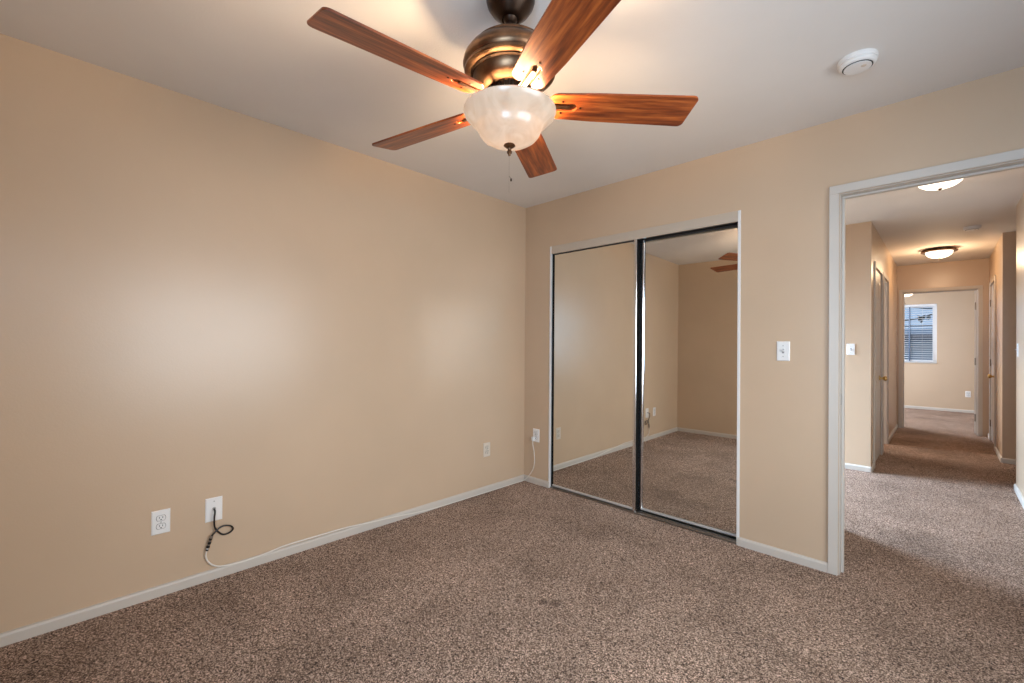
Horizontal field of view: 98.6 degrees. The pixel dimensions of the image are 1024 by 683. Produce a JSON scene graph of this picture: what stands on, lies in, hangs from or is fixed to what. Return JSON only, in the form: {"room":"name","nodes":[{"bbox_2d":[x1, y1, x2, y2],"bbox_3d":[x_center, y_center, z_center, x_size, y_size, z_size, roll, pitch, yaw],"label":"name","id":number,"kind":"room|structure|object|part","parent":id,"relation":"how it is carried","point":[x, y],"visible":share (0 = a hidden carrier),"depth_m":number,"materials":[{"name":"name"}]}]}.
{"room":"empty bedroom","nodes":[
{"label":"empty bedroom","id":0,"kind":"room"},
{"bbox_2d":[0,33,525,632],"bbox_3d":[-0.888,0.009,2.998,0.100,2.440,4.120,0,0,44],"label":"wall","id":1,"kind":"structure","parent":0,"point":[200,300],"depth_m":2.25,"materials":[{"name":"beige paint"}]},
{"bbox_2d":[151,508,169,535],"bbox_3d":[-1.683,0.865,2.110,0.009,0.113,0.072,0,0,44],"label":"wall outlet","id":2,"kind":"object","parent":1,"relation":"attached to","point":[160,519],"visible":1,"depth_m":2.11,"materials":[{"name":"white plastic"}]},
{"bbox_2d":[156,515,165,520],"bbox_3d":[-1.682,0.846,2.109,0.001,0.027,0.038,0,0,44],"label":"receptacle","id":3,"kind":"object","parent":2,"relation":"attached to","point":[158,517],"depth_m":2.11,"materials":[{"name":"white plastic"}]},
{"bbox_2d":[156,523,165,529],"bbox_3d":[-1.682,0.885,2.109,0.001,0.027,0.038,0,0,44],"label":"receptacle","id":4,"kind":"object","parent":2,"relation":"attached to","point":[159,526],"depth_m":2.11,"materials":[{"name":"white plastic"}]},
{"bbox_2d":[205,496,221,522],"bbox_3d":[-1.532,0.863,2.263,0.012,0.120,0.074,0,0,44],"label":"cable plate","id":5,"kind":"object","parent":1,"relation":"attached to","point":[216,502],"visible":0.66,"depth_m":2.26,"materials":[{"name":"white plastic"}]},
{"bbox_2d":[205,508,233,550],"bbox_3d":[-1.501,0.959,2.266,0.032,0.206,0.125,0,0,44],"label":"cable","id":6,"kind":"object","parent":5,"relation":"attached to","point":[214,509],"visible":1,"depth_m":2.24,"materials":[{"name":"black plastic"}]},
{"bbox_2d":[0,474,523,647],"bbox_3d":[-1.059,1.201,2.746,0.013,0.051,3.344,0,0,44],"label":"baseboard","id":7,"kind":"structure","parent":1,"relation":"attached to","point":[54,623],"depth_m":2.22,"materials":[{"name":"white paint"}]},
{"bbox_2d":[483,442,489,456],"bbox_3d":[-0.205,0.889,3.619,0.009,0.113,0.072,0,0,44],"label":"wall outlet","id":8,"kind":"object","parent":1,"relation":"attached to","point":[486,446],"visible":1,"depth_m":3.61,"materials":[{"name":"beige plastic"}]},
{"bbox_2d":[0,408,1023,682],"bbox_3d":[3.514,1.330,4.450,5.200,0.120,12.500,0,0,44],"label":"floor","id":9,"kind":"structure","parent":0,"point":[524,581],"depth_m":2.06,"materials":[{"name":"brown carpet"}]},
{"bbox_2d":[205,436,534,566],"bbox_3d":[-0.713,1.024,3.074,2.386,0.406,0.122,1,0,-43],"label":"cable","id":10,"kind":"object","parent":9,"relation":"on","point":[533,437],"visible":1,"depth_m":2.79,"materials":[{"name":"beige plastic"}]},
{"bbox_2d":[0,0,1023,265],"bbox_3d":[3.534,-1.230,4.463,5.200,0.120,12.500,0,0,44],"label":"ceiling","id":11,"kind":"structure","parent":0,"point":[757,70],"depth_m":1.96,"materials":[{"name":"paint"}]},
{"bbox_2d":[307,0,697,180],"bbox_3d":[-0.041,-0.870,1.548,1.272,0.684,1.251,0,0,44],"label":"ceiling fan","id":12,"kind":"object","parent":11,"relation":"hanging from","point":[509,65],"visible":1,"depth_m":1.44,"materials":[{"name":"brown wood"}]},
{"bbox_3d":[-0.314,-0.841,1.302,0.520,0.007,0.145,1,13,-40],"label":"blade","id":13,"kind":"part","parent":12,"relation":"part of","materials":[{"name":"brown wood"}]},
{"bbox_3d":[-0.343,-0.839,1.769,0.521,0.007,0.145,0,13,32],"label":"blade","id":14,"kind":"part","parent":12,"relation":"part of","materials":[{"name":"brown wood"}]},
{"bbox_3d":[-0.008,-0.753,1.555,0.327,0.118,0.327,0,0,44],"label":"lamp shade","id":15,"kind":"part","parent":12,"relation":"part of","materials":[{"name":"white glass"}]},
{"bbox_3d":[0.091,-0.835,1.940,0.145,0.007,0.520,-13,-4,14],"label":"blade","id":16,"kind":"part","parent":12,"relation":"part of","materials":[{"name":"brown wood"}]},
{"bbox_3d":[0.138,-0.839,1.186,0.145,0.007,0.520,14,-5,-21],"label":"blade","id":17,"kind":"part","parent":12,"relation":"part of","materials":[{"name":"brown wood"}]},
{"bbox_3d":[0.389,-0.835,1.580,0.520,0.007,0.145,0,-13,-4],"label":"blade","id":18,"kind":"part","parent":12,"relation":"part of","materials":[{"name":"brown wood"}]},
{"bbox_2d":[837,48,878,74],"bbox_3d":[1.468,-1.178,1.870,0.138,0.042,0.138,0,0,44],"label":"smoke detector","id":19,"kind":"object","parent":11,"relation":"attached to","point":[859,61],"visible":1,"depth_m":1.84,"materials":[{"name":"white plastic"}]},
{"bbox_2d":[920,247,957,258],"bbox_3d":[5.313,-1.086,5.476,0.340,0.130,0.340,0,0,44],"label":"ceiling light","id":20,"kind":"object","parent":11,"relation":"attached to","point":[936,253],"visible":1,"depth_m":5.40,"materials":[{"name":"white glass"}]},
{"bbox_3d":[5.313,-1.075,5.476,0.254,0.080,0.254,0,0,44],"label":"lamp shade","id":21,"kind":"part","parent":20,"relation":"part of","materials":[{"name":"white glass"}]},
{"bbox_2d":[919,178,963,190],"bbox_3d":[2.984,-1.116,3.068,0.340,0.130,0.340,0,0,44],"label":"ceiling light","id":22,"kind":"object","parent":11,"relation":"attached to","point":[943,185],"visible":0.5,"depth_m":3.04,"materials":[{"name":"white glass"}]},
{"bbox_2d":[963,225,980,230],"bbox_3d":[4.665,-1.143,4.465,0.132,0.036,0.132,0,0,44],"label":"smoke detector","id":23,"kind":"object","parent":11,"relation":"attached to","point":[975,227],"visible":1,"depth_m":4.43,"materials":[{"name":"white plastic"}]},
{"bbox_2d":[647,224,736,239],"bbox_3d":[1.200,0.027,3.499,2.182,2.440,0.640,0,0,44],"label":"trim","id":24,"kind":"structure","parent":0,"point":[733,224],"depth_m":3.54,"materials":[{"name":"beige paint"}]},
{"bbox_2d":[524,66,1023,572],"bbox_3d":[1.489,0.025,2.687,3.732,2.440,0.116,0,0,44],"label":"wall","id":25,"kind":"structure","parent":0,"point":[780,185],"depth_m":2.53,"materials":[{"name":"beige paint"}]},
{"bbox_2d":[533,428,538,441],"bbox_3d":[0.209,0.820,3.843,0.072,0.113,0.009,0,0,44],"label":"wall outlet","id":26,"kind":"object","parent":25,"relation":"attached to","point":[535,431],"visible":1,"depth_m":3.84,"materials":[{"name":"white plastic"}]},
{"bbox_2d":[551,239,639,510],"bbox_3d":[0.631,0.243,3.474,0.788,1.972,0.036,0,0,44],"label":"mirror door","id":27,"kind":"structure","parent":25,"relation":"in","point":[594,453],"depth_m":3.43,"materials":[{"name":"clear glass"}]},
{"bbox_3d":[0.615,1.218,3.475,0.750,0.014,0.020,0,0,44],"label":"rail","id":28,"kind":"part","parent":27,"relation":"part of","materials":[{"name":"grey metal"}]},
{"bbox_3d":[0.630,-0.738,3.486,0.750,0.010,0.018,0,0,44],"label":"rail","id":29,"kind":"part","parent":27,"relation":"part of","materials":[{"name":"grey metal"}]},
{"bbox_2d":[550,486,735,543],"bbox_3d":[0.879,1.238,3.247,1.476,0.012,0.086,0,0,44],"label":"trim","id":30,"kind":"structure","parent":25,"relation":"attached to","point":[723,537],"depth_m":3.05,"materials":[{"name":"silver metal"}]},
{"bbox_2d":[548,210,740,544],"bbox_3d":[0.891,0.219,3.256,1.508,2.050,0.106,0,0,44],"label":"trim","id":31,"kind":"structure","parent":25,"relation":"attached to","point":[739,211],"depth_m":2.70,"materials":[{"name":"white wood"}]},
{"bbox_2d":[552,211,737,253],"bbox_3d":[0.868,-0.774,3.230,1.476,0.065,0.016,0,0,44],"label":"trim","id":32,"kind":"structure","parent":25,"relation":"attached to","point":[730,217],"depth_m":3.10,"materials":[{"name":"paint"}]},
{"bbox_2d":[524,474,827,572],"bbox_3d":[0.902,1.218,3.157,2.241,0.051,0.013,0,0,44],"label":"baseboard","id":33,"kind":"structure","parent":25,"relation":"attached to","point":[796,558],"depth_m":2.54,"materials":[{"name":"white paint"}]},
{"bbox_2d":[638,224,737,536],"bbox_3d":[1.177,0.245,3.010,0.715,1.972,0.031,0,-1,44],"label":"mirror door","id":34,"kind":"structure","parent":25,"relation":"in","point":[688,282],"depth_m":2.98,"materials":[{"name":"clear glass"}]},
{"bbox_3d":[1.186,1.220,2.986,0.645,0.014,0.020,0,-1,43],"label":"rail","id":35,"kind":"part","parent":34,"relation":"part of","materials":[{"name":"grey metal"}]},
{"bbox_3d":[1.209,-0.736,3.004,0.645,0.010,0.018,0,-1,43],"label":"rail","id":36,"kind":"part","parent":34,"relation":"part of","materials":[{"name":"grey metal"}]},
{"bbox_2d":[639,222,737,239],"bbox_3d":[0.899,-0.767,3.262,1.476,0.038,0.073,0,0,44],"label":"trim","id":37,"kind":"structure","parent":25,"relation":"attached to","point":[734,222],"depth_m":2.96,"materials":[{"name":"grey metal"}]},
{"bbox_2d":[777,341,789,360],"bbox_3d":[1.556,0.055,2.528,0.066,0.112,0.018,0,0,44],"label":"light switch","id":38,"kind":"object","parent":25,"relation":"attached to","point":[783,347],"visible":1,"depth_m":2.53,"materials":[{"name":"white plastic"}]},
{"bbox_2d":[828,148,1023,575],"bbox_3d":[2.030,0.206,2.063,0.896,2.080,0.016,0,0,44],"label":"trim","id":39,"kind":"structure","parent":25,"relation":"attached to","point":[834,191],"depth_m":2.35,"materials":[{"name":"white paint"}]},
{"bbox_2d":[845,223,856,464],"bbox_3d":[1.886,0.038,4.577,2.490,2.440,2.020,0,0,44],"label":"wall","id":40,"kind":"structure","parent":0,"point":[851,229],"depth_m":4.39,"materials":[{"name":"beige paint"}]},
{"bbox_2d":[847,344,854,354],"bbox_3d":[3.373,0.078,4.382,0.066,0.112,0.018,0,0,44],"label":"light switch","id":41,"kind":"object","parent":40,"relation":"attached to","point":[850,347],"visible":1,"depth_m":4.38,"materials":[{"name":"white plastic"}]},
{"bbox_2d":[845,463,870,471],"bbox_3d":[2.584,1.241,5.143,2.500,0.051,0.013,0,0,44],"label":"baseboard","id":42,"kind":"structure","parent":40,"relation":"attached to","point":[847,465],"depth_m":4.33,"materials":[{"name":"white paint"}]},
{"bbox_2d":[856,221,896,466],"bbox_3d":[4.623,0.064,5.514,0.110,2.440,3.350,0,0,44],"label":"wall","id":43,"kind":"structure","parent":0,"point":[871,248],"depth_m":4.34,"materials":[{"name":"beige paint"}]},
{"bbox_2d":[873,261,882,463],"bbox_3d":[3.921,0.234,4.709,0.014,2.080,0.800,0,0,44],"label":"trim","id":44,"kind":"structure","parent":43,"relation":"attached to","point":[876,266],"depth_m":4.44,"materials":[{"name":"white paint"}]},
{"bbox_2d":[875,270,886,461],"bbox_3d":[3.918,0.255,4.697,0.102,2.015,0.715,0,0,44],"label":"door","id":45,"kind":"structure","parent":43,"relation":"in","point":[878,276],"depth_m":4.75,"materials":[{"name":"white paint"}]},
{"bbox_2d":[871,424,897,471],"bbox_3d":[4.658,1.258,5.465,0.013,0.051,3.350,0,0,44],"label":"baseboard","id":46,"kind":"structure","parent":43,"relation":"attached to","point":[896,426],"depth_m":5.85,"materials":[{"name":"white paint"}]},
{"bbox_2d":[884,279,886,443],"bbox_3d":[4.450,0.266,5.338,0.110,2.030,0.620,0,0,44],"label":"trim","id":47,"kind":"structure","parent":43,"relation":"attached to","point":[885,281],"depth_m":5.52,"materials":[{"name":"white paint"}]},
{"bbox_2d":[883,272,888,452],"bbox_3d":[4.495,0.241,5.295,0.014,2.080,0.720,0,0,44],"label":"trim","id":48,"kind":"structure","parent":43,"relation":"attached to","point":[885,276],"depth_m":5.51,"materials":[{"name":"white paint"}]},
{"bbox_2d":[904,290,974,409],"bbox_3d":[7.987,0.106,8.799,4.300,2.440,0.150,0,0,44],"label":"wall","id":49,"kind":"structure","parent":0,"point":[943,384],"depth_m":8.38,"materials":[{"name":"beige paint"}]},
{"bbox_2d":[904,304,936,363],"bbox_3d":[7.801,-0.155,8.956,1.215,1.160,0.150,0,0,44],"label":"window","id":50,"kind":"structure","parent":49,"relation":"in","point":[934,355],"depth_m":8.57,"materials":[{"name":"white plastic"}]},
{"bbox_2d":[904,304,935,361],"bbox_3d":[7.784,-0.172,8.938,1.195,1.123,0.061,0,0,44],"label":"window blind","id":51,"kind":"object","parent":50,"relation":"attached to","point":[916,305],"visible":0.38,"depth_m":8.71,"materials":[{"name":"white plastic"}]},
{"bbox_2d":[904,405,973,412],"bbox_3d":[7.920,1.300,8.735,4.100,0.051,0.013,0,0,44],"label":"baseboard","id":52,"kind":"structure","parent":49,"relation":"attached to","point":[905,406],"depth_m":8.44,"materials":[{"name":"white paint"}]},
{"bbox_2d":[965,391,970,396],"bbox_3d":[8.485,0.982,8.188,0.072,0.113,0.009,0,0,44],"label":"wall outlet","id":53,"kind":"object","parent":49,"relation":"attached to","point":[967,393],"visible":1,"depth_m":8.19,"materials":[{"name":"white plastic"}]},
{"bbox_2d":[897,258,988,436],"bbox_3d":[5.912,0.079,6.681,4.100,2.440,0.120,0,0,44],"label":"wall","id":54,"kind":"structure","parent":0,"point":[974,272],"depth_m":6.24,"materials":[{"name":"beige paint"}]},
{"bbox_2d":[899,285,982,435],"bbox_3d":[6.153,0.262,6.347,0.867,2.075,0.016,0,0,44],"label":"trim","id":55,"kind":"structure","parent":54,"relation":"attached to","point":[979,287],"depth_m":6.07,"materials":[{"name":"white paint"}]},
{"bbox_2d":[974,290,975,432],"bbox_3d":[6.785,0.289,6.418,0.729,2.008,0.034,1,0,-41],"label":"door","id":56,"kind":"structure","parent":54,"relation":"in","point":[975,290],"depth_m":6.20,"materials":[{"name":"white paint"}]},
{"bbox_2d":[989,235,1001,454],"bbox_3d":[5.930,0.073,5.341,0.100,2.440,1.770,0,0,44],"label":"wall","id":57,"kind":"structure","parent":0,"point":[995,260],"depth_m":5.01,"materials":[{"name":"beige paint"}]},
{"bbox_2d":[987,284,993,443],"bbox_3d":[6.020,0.275,5.524,0.102,2.015,0.755,0,0,44],"label":"door","id":58,"kind":"structure","parent":57,"relation":"in","point":[989,376],"depth_m":5.56,"materials":[{"name":"white paint"}]},
{"bbox_2d":[989,275,995,446],"bbox_3d":[6.017,0.254,5.512,0.014,2.080,0.840,0,0,44],"label":"trim","id":59,"kind":"structure","parent":57,"relation":"attached to","point":[993,280],"depth_m":5.24,"materials":[{"name":"white paint"}]},
{"bbox_2d":[988,433,1001,462],"bbox_3d":[5.845,1.266,5.338,0.013,0.051,1.870,0,0,44],"label":"baseboard","id":60,"kind":"structure","parent":57,"relation":"attached to","point":[999,456],"depth_m":4.92,"materials":[{"name":"white paint"}]},
{"bbox_2d":[1001,231,1015,458],"bbox_3d":[5.328,0.060,3.690,1.550,2.440,1.430,0,0,44],"label":"wall","id":61,"kind":"structure","parent":0,"point":[1008,355],"depth_m":4.64,"materials":[{"name":"beige paint"}]},
{"bbox_2d":[1002,458,1015,464],"bbox_3d":[5.709,1.260,4.154,1.450,0.051,0.013,0,0,44],"label":"baseboard","id":62,"kind":"structure","parent":61,"relation":"attached to","point":[1004,460],"depth_m":4.62,"materials":[{"name":"white paint"}]},
{"bbox_2d":[1016,193,1023,497],"bbox_3d":[3.425,0.041,2.783,0.100,2.440,2.730,0,0,44],"label":"wall","id":63,"kind":"structure","parent":0,"point":[1020,206],"depth_m":3.59,"materials":[{"name":"beige paint"}]},
{"bbox_2d":[1015,343,1018,356],"bbox_3d":[4.233,0.071,3.692,0.018,0.112,0.066,0,0,44],"label":"light switch","id":64,"kind":"object","parent":63,"relation":"attached to","point":[1017,349],"visible":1,"depth_m":3.67,"materials":[{"name":"white plastic"}]},
{"bbox_2d":[1014,484,1023,508],"bbox_3d":[3.376,1.235,2.817,0.013,0.051,2.730,0,0,44],"label":"baseboard","id":65,"kind":"structure","parent":63,"relation":"attached to","point":[1016,489],"depth_m":3.55,"materials":[{"name":"white paint"}]},
{"label":"outside","id":66,"kind":"structure","parent":0,"visible":0},
{"bbox_3d":[18.231,4.129,18.627,40.000,0.150,27.800,0,0,44],"label":"ground","id":67,"kind":"structure","parent":66,"visible":0},
{"bbox_2d":[904,328,932,359],"bbox_3d":[10.792,1.799,13.169,8.800,4.340,4.850,0,0,44],"label":"house","id":68,"kind":"structure","parent":67,"relation":"on","point":[913,335],"depth_m":10.96,"materials":[{"name":"blue"}]},
{"bbox_2d":[905,308,932,322],"bbox_3d":[9.950,1.159,10.117,2.470,5.626,0.276,0,0,44],"label":"tree","id":69,"kind":"object","parent":67,"relation":"on","point":[929,315],"visible":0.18,"depth_m":10.37,"materials":[{"name":"grey plant"}]}
]}

